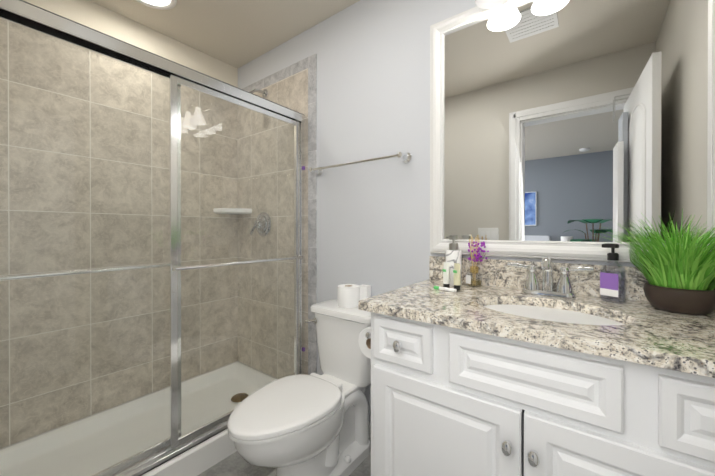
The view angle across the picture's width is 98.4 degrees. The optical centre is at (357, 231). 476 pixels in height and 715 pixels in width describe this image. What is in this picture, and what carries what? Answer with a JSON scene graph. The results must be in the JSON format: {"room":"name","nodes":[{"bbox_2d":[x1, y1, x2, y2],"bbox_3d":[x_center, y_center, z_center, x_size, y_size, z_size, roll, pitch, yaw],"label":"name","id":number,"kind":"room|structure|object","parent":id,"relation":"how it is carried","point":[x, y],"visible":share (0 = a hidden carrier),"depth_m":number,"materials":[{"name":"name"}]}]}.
{"room":"bathroom","nodes":[
{"label":"bathroom","id":0,"kind":"room"},
{"bbox_2d":[23,0,237,87],"bbox_3d":[-1.514,-0.084,1.845,0.120,2.440,1.680,0,0,37],"label":"wall","id":1,"kind":"structure","parent":0,"point":[94,16],"depth_m":1.93,"materials":[{"name":"beige paint"}]},
{"bbox_2d":[0,19,237,447],"bbox_3d":[-1.427,-0.041,1.855,0.008,2.157,1.560,0,0,37],"label":"wall tile","id":2,"kind":"structure","parent":1,"relation":"attached to","point":[78,97],"depth_m":1.77,"materials":[{"name":"beige tile"}]},
{"bbox_2d":[89,0,359,68],"bbox_3d":[-1.296,-1.321,-0.464,6.200,0.050,5.340,0,0,37],"label":"ceiling","id":3,"kind":"structure","parent":0,"point":[237,34],"depth_m":1.91,"materials":[{"name":"beige paint"}]},
{"bbox_2d":[136,0,176,9],"bbox_3d":[-1.131,-1.298,1.684,0.250,0.010,0.250,0,0,37],"label":"recessed light","id":4,"kind":"object","parent":3,"relation":"in","point":[163,4],"visible":1,"depth_m":1.76,"materials":[{"name":"white"}]},
{"bbox_2d":[197,438,370,475],"bbox_3d":[-0.383,1.163,1.073,2.860,0.050,1.800,0,0,37],"label":"floor","id":5,"kind":"structure","parent":0,"point":[235,464],"depth_m":1.48,"materials":[{"name":"tile"}]},
{"bbox_2d":[0,361,276,475],"bbox_3d":[-1.107,1.073,1.617,0.791,0.128,1.554,0,0,37],"label":"pan","id":6,"kind":"object","parent":5,"relation":"on","point":[198,459],"visible":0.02,"depth_m":1.65,"materials":[{"name":"white plastic"}]},
{"bbox_2d":[0,0,304,475],"bbox_3d":[-0.836,0.127,1.411,0.123,1.762,1.552,0,0,37],"label":"shower door","id":7,"kind":"structure","parent":6,"relation":"on","point":[24,14],"depth_m":1.38,"materials":[{"name":"clear glass"}]},
{"bbox_2d":[227,299,370,475],"bbox_3d":[-0.218,0.769,1.423,0.413,0.736,0.787,0,0,37],"label":"toilet","id":8,"kind":"object","parent":5,"relation":"on","point":[313,424],"visible":0.94,"depth_m":1.35,"materials":[{"name":"white ceramic"}]},
{"bbox_2d":[337,284,370,307],"bbox_3d":[-0.030,0.345,1.659,0.153,0.108,0.135,0,0,37],"label":"toilet paper","id":9,"kind":"object","parent":8,"relation":"on","point":[350,295],"visible":0.98,"depth_m":1.62,"materials":[{"name":"white paper"}]},
{"bbox_2d":[358,256,714,475],"bbox_3d":[0.555,0.629,0.969,0.957,1.020,0.592,0,0,37],"label":"bathroom vanity","id":10,"kind":"object","parent":5,"relation":"on","point":[498,373],"visible":0.98,"depth_m":0.79,"materials":[{"name":"white wood"}]},
{"bbox_2d":[358,326,370,358],"bbox_3d":[0.084,0.420,1.201,0.118,0.116,0.167,0,0,37],"label":"toilet paper roll","id":11,"kind":"object","parent":10,"relation":"attached to","point":[364,340],"visible":0.25,"depth_m":1.17,"materials":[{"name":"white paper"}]},
{"bbox_2d":[434,286,456,291],"bbox_3d":[0.339,0.223,1.196,0.091,0.014,0.014,0,0,45],"label":"toothpaste tube","id":12,"kind":"object","parent":10,"relation":"on","point":[445,288],"visible":0.94,"depth_m":1.19,"materials":[{"name":"white plastic"}]},
{"bbox_2d":[442,262,449,287],"bbox_3d":[0.356,0.177,1.238,0.030,0.104,0.029,0,0,37],"label":"tube","id":13,"kind":"object","parent":10,"relation":"on","point":[446,276],"visible":0.9,"depth_m":1.23,"materials":[{"name":"white plastic"}]},
{"bbox_2d":[446,235,461,285],"bbox_3d":[0.410,0.123,1.317,0.066,0.212,0.066,0,0,37],"label":"soap dispenser","id":14,"kind":"object","parent":10,"relation":"on","point":[453,254],"visible":0.75,"depth_m":1.29,"materials":[{"name":"white ceramic"}]},
{"bbox_2d":[453,263,460,290],"bbox_3d":[0.389,0.177,1.207,0.030,0.104,0.029,0,0,37],"label":"tube","id":15,"kind":"object","parent":10,"relation":"on","point":[457,278],"visible":0.98,"depth_m":1.20,"materials":[{"name":"beige plastic"}]},
{"bbox_2d":[466,235,488,286],"bbox_3d":[0.499,0.122,1.285,0.089,0.214,0.066,0,0,37],"label":"reed diffuser","id":16,"kind":"object","parent":10,"relation":"on","point":[474,268],"visible":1,"depth_m":1.29,"materials":[{"name":"purple plant"}]},
{"bbox_2d":[507,257,593,297],"bbox_3d":[0.677,0.160,1.104,0.267,0.140,0.111,0,0,37],"label":"faucet","id":17,"kind":"object","parent":10,"relation":"on","point":[564,287],"visible":1,"depth_m":1.11,"materials":[{"name":"silver metal"}]},
{"bbox_2d":[600,243,625,303],"bbox_3d":[0.837,0.135,1.012,0.041,0.190,0.064,0,0,-23],"label":"hand soap bottle","id":18,"kind":"object","parent":10,"relation":"on","point":[609,282],"visible":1,"depth_m":1.00,"materials":[{"name":"clear plastic"}]},
{"bbox_2d":[594,208,714,314],"bbox_3d":[0.863,0.080,0.867,0.365,0.301,0.304,0,0,37],"label":"potted plant","id":19,"kind":"object","parent":10,"relation":"on","point":[679,274],"visible":1,"depth_m":0.85,"materials":[{"name":"green plant"}]},
{"bbox_2d":[238,0,642,421],"bbox_3d":[0.122,-0.084,1.740,2.860,2.440,0.120,0,0,37],"label":"wall","id":20,"kind":"structure","parent":0,"point":[373,101],"depth_m":1.69,"materials":[{"name":"white paint"}]},
{"bbox_2d":[213,208,251,214],"bbox_3d":[-0.940,-0.154,2.329,0.197,0.040,0.197,0,0,37],"label":"soap shelf","id":21,"kind":"object","parent":20,"relation":"attached to","point":[237,211],"depth_m":2.31,"materials":[{"name":"white ceramic"}]},
{"bbox_2d":[237,53,316,378],"bbox_3d":[-0.608,0.007,2.209,0.874,2.255,0.009,0,0,37],"label":"wall tile","id":22,"kind":"structure","parent":20,"relation":"attached to","point":[293,86],"depth_m":2.18,"materials":[{"name":"beige tile"}]},
{"bbox_2d":[250,89,267,97],"bbox_3d":[-0.736,-0.949,2.164,0.086,0.173,0.211,0,0,37],"label":"shower head","id":23,"kind":"object","parent":22,"relation":"attached to","point":[264,92],"visible":0.46,"depth_m":2.22},
{"bbox_2d":[250,212,270,235],"bbox_3d":[-0.714,-0.053,2.230,0.176,0.176,0.084,0,0,37],"label":"shower valve","id":24,"kind":"object","parent":22,"relation":"attached to","point":[262,230],"depth_m":2.22,"materials":[{"name":"silver metal"}]},
{"bbox_2d":[309,152,411,175],"bbox_3d":[-0.017,-0.374,1.714,0.668,0.057,0.084,0,0,37],"label":"towel rail","id":25,"kind":"object","parent":20,"relation":"attached to","point":[406,157],"visible":1,"depth_m":1.62,"materials":[{"name":"silver metal"}]},
{"bbox_2d":[369,422,370,438],"bbox_3d":[0.053,1.095,1.713,0.781,0.082,0.013,0,0,37],"label":"baseboard","id":26,"kind":"structure","parent":20,"relation":"attached to","point":[370,430],"depth_m":1.70,"materials":[{"name":"white wood"}]},
{"bbox_2d":[475,0,506,8],"bbox_3d":[0.684,-1.052,1.129,0.560,0.253,0.171,0,0,37],"label":"sconce","id":27,"kind":"object","parent":20,"relation":"attached to","point":[486,4],"visible":0.98,"depth_m":1.27,"materials":[{"name":"white glass"}]},
{"bbox_2d":[430,0,714,262],"bbox_3d":[0.729,-0.435,1.180,0.961,1.079,0.038,0,0,37],"label":"mirror","id":28,"kind":"object","parent":20,"relation":"attached to","point":[565,129],"visible":0.85,"depth_m":1.14,"materials":[{"name":"white mirror"}]}
]}

